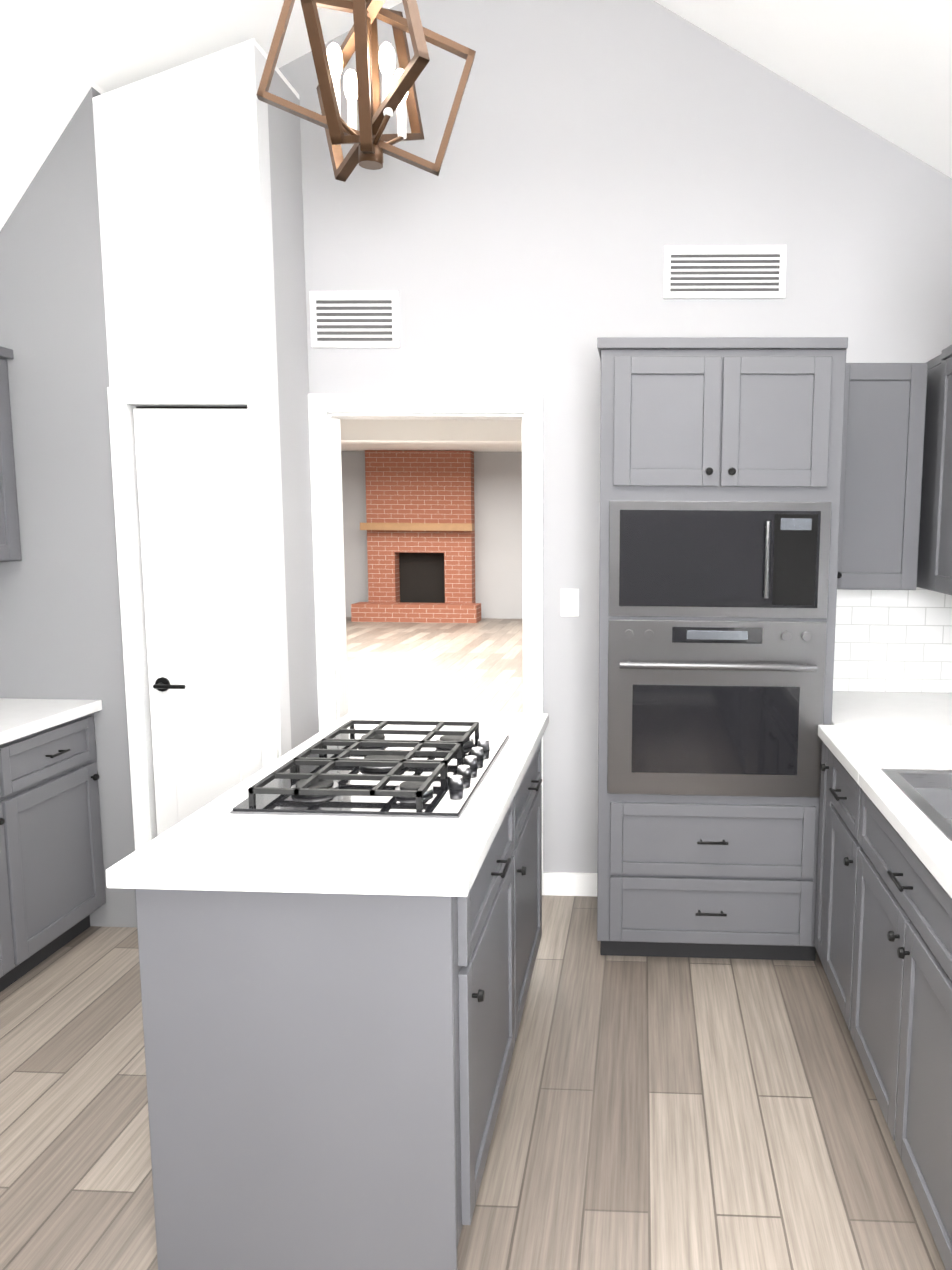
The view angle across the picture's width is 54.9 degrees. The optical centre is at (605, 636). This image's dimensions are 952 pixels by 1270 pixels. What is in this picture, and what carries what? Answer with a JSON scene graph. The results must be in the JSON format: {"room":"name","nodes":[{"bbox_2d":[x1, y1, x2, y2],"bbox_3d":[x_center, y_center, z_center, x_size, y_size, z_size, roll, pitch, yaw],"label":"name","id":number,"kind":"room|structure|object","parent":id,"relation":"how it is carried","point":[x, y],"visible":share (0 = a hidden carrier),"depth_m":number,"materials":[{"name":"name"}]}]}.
{"room":"kitchen","nodes":[
{"label":"kitchen","id":0,"kind":"room"},
{"bbox_2d":[0,38,318,926],"bbox_3d":[-1.897,-0.497,3.588,1.330,3.279,0.420,1,7,2],"label":"wall","id":1,"kind":"structure","parent":0,"point":[152,232],"depth_m":3.31,"materials":[{"name":"paint"}]},
{"bbox_2d":[107,387,278,850],"bbox_3d":[-1.545,0.121,3.455,0.580,2.090,0.108,1,7,2],"label":"door","id":2,"kind":"structure","parent":1,"relation":"attached to","point":[194,495],"depth_m":3.41,"materials":[{"name":"white paint"}]},
{"bbox_2d":[543,872,596,895],"bbox_3d":[-0.590,1.416,1.212,4.180,0.100,5.500,1,7,2],"label":"baseboard","id":3,"kind":"structure","parent":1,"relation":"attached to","point":[567,884],"depth_m":3.91,"materials":[{"name":"white wood"}]},
{"bbox_2d":[341,451,522,618],"bbox_3d":[-1.888,-1.674,14.999,8.370,2.750,0.100,1,7,2],"label":"wall","id":4,"kind":"structure","parent":0,"point":[498,527],"depth_m":14.95,"materials":[{"name":"paint"}]},
{"bbox_2d":[0,617,945,1269],"bbox_3d":[-2.248,0.777,6.875,8.600,0.080,17.050,1,7,2],"label":"floor","id":5,"kind":"structure","parent":0,"point":[670,1113],"depth_m":2.48,"materials":[{"name":"brown wood"}]},
{"bbox_2d":[0,698,105,991],"bbox_3d":[-2.275,0.776,2.895,0.655,0.920,1.294,1,7,2],"label":"base cabinet","id":6,"kind":"object","parent":5,"relation":"on","point":[52,891],"depth_m":3.20,"materials":[{"name":"grey wood"}]},
{"bbox_2d":[135,722,548,1269],"bbox_3d":[-0.581,0.847,2.562,0.715,0.890,1.442,1,7,2],"label":"kitchen island","id":7,"kind":"object","parent":5,"relation":"on","point":[339,925],"depth_m":1.85,"materials":[{"name":"grey wood"}]},
{"bbox_2d":[106,710,548,901],"bbox_3d":[-0.593,0.385,2.505,0.715,0.040,1.520,1,7,2],"label":"island countertop","id":8,"kind":"structure","parent":7,"relation":"on","point":[375,803],"depth_m":2.08,"materials":[{"name":"white stone"}]},
{"bbox_2d":[230,719,509,818],"bbox_3d":[-0.591,0.340,2.484,0.538,0.054,0.798,1,7,2],"label":"cooktop","id":9,"kind":"object","parent":8,"relation":"in","point":[378,772],"depth_m":2.32,"materials":[{"name":"black metal"}]},
{"bbox_2d":[351,450,480,622],"bbox_3d":[-3.049,-1.630,14.622,2.020,2.740,0.750,1,7,2],"label":"fireplace","id":10,"kind":"object","parent":5,"relation":"on","point":[419,526],"visible":1,"depth_m":14.64,"materials":[{"name":"brick"}]},
{"bbox_2d":[597,337,847,960],"bbox_3d":[0.390,0.073,3.417,0.832,2.225,0.704,1,7,2],"label":"tall cabinet","id":11,"kind":"object","parent":5,"relation":"on","point":[720,475],"visible":1,"depth_m":3.12,"materials":[{"name":"grey wood"}]},
{"bbox_2d":[607,500,831,797],"bbox_3d":[0.384,0.055,3.104,0.750,1.030,0.088,1,7,2],"label":"oven","id":12,"kind":"object","parent":11,"relation":"in","point":[719,612],"depth_m":3.12,"materials":[{"name":"silver metal"}]},
{"bbox_2d":[814,691,951,1269],"bbox_3d":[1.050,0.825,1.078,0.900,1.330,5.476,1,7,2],"label":"base cabinet","id":13,"kind":"object","parent":5,"relation":"on","point":[883,933],"depth_m":2.36,"materials":[{"name":"grey wood"}]},
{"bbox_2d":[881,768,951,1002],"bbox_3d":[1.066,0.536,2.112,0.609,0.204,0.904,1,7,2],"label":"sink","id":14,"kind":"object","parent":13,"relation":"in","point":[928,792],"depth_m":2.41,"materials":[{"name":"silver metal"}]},
{"bbox_2d":[0,0,951,451],"bbox_3d":[-2.150,-2.440,6.415,8.750,1.580,16.950,1,7,2],"label":"ceiling","id":15,"kind":"structure","parent":0,"point":[882,68],"depth_m":3.15,"materials":[{"name":"paint"}]},
{"bbox_2d":[256,0,475,181],"bbox_3d":[-0.581,-1.792,2.169,0.513,1.258,0.497,1,7,2],"label":"chandelier","id":16,"kind":"object","parent":15,"relation":"hanging from","point":[371,141],"visible":1,"depth_m":2.18,"materials":[{"name":"brown wood"}]},
{"bbox_2d":[279,0,951,872],"bbox_3d":[-0.460,-0.811,3.761,4.420,3.880,0.120,1,7,2],"label":"wall","id":17,"kind":"structure","parent":0,"point":[599,154],"depth_m":3.58,"materials":[{"name":"paint"}]},
{"bbox_2d":[310,291,399,347],"bbox_3d":[-1.018,-1.286,3.656,0.360,0.220,0.013,1,7,2],"label":"air vent","id":18,"kind":"object","parent":17,"relation":"in","point":[354,319],"visible":1,"depth_m":3.65,"materials":[{"name":"white metal"}]},
{"bbox_2d":[308,394,542,894],"bbox_3d":[-0.744,0.056,3.882,0.965,2.125,0.156,1,7,2],"label":"trim","id":19,"kind":"structure","parent":17,"relation":"attached to","point":[326,412],"depth_m":3.75,"materials":[{"name":"white wood"}]},
{"bbox_2d":[561,589,578,616],"bbox_3d":[-0.150,-0.141,3.767,0.075,0.115,0.008,1,7,2],"label":"switch plate","id":20,"kind":"object","parent":17,"relation":"attached to","point":[569,602],"visible":1,"depth_m":3.77,"materials":[{"name":"plastic"}]},
{"bbox_2d":[664,245,786,298],"bbox_3d":[0.471,-1.446,3.574,0.480,0.200,0.013,1,7,2],"label":"air vent","id":21,"kind":"object","parent":17,"relation":"in","point":[724,271],"visible":1,"depth_m":3.57,"materials":[{"name":"white metal"}]},
{"bbox_2d":[837,363,927,589],"bbox_3d":[0.992,-0.600,3.458,0.342,0.820,0.406,1,7,2],"label":"upper cabinet","id":22,"kind":"object","parent":17,"relation":"attached to","point":[883,445],"visible":0.77,"depth_m":3.29,"materials":[{"name":"grey wood"}]},
{"bbox_2d":[833,587,951,692],"bbox_3d":[1.217,0.007,3.728,0.783,0.449,0.010,1,7,2],"label":"backsplash","id":23,"kind":"structure","parent":17,"relation":"attached to","point":[893,640],"depth_m":3.73,"materials":[{"name":"tile"}]},
{"bbox_3d":[-2.728,0.227,1.151,0.123,2.440,5.740,1,7,2],"label":"wall","id":24,"kind":"structure","parent":0,"visible":0},
{"bbox_2d":[0,346,21,561],"bbox_3d":[-2.402,-0.592,2.728,0.380,0.775,1.294,1,7,2],"label":"upper cabinet","id":25,"kind":"object","parent":24,"relation":"attached to","point":[10,546],"visible":1,"depth_m":3.28,"materials":[{"name":"grey wood"}]},
{"bbox_3d":[1.569,0.101,0.957,0.120,2.805,5.740,1,7,2],"label":"wall","id":26,"kind":"structure","parent":0,"visible":0},
{"bbox_2d":[916,357,935,588],"bbox_3d":[1.401,-0.608,3.407,0.420,0.856,0.471,1,7,2],"label":"upper cabinet","id":27,"kind":"object","parent":26,"relation":"attached to","point":[931,372],"depth_m":3.41,"materials":[{"name":"grey wood"}]},
{"bbox_2d":[924,345,951,594],"bbox_3d":[1.373,-0.523,2.733,0.420,0.856,1.002,1,7,2],"label":"upper cabinet","id":28,"kind":"object","parent":26,"relation":"attached to","point":[934,569],"depth_m":3.19,"materials":[{"name":"grey wood"}]}
]}

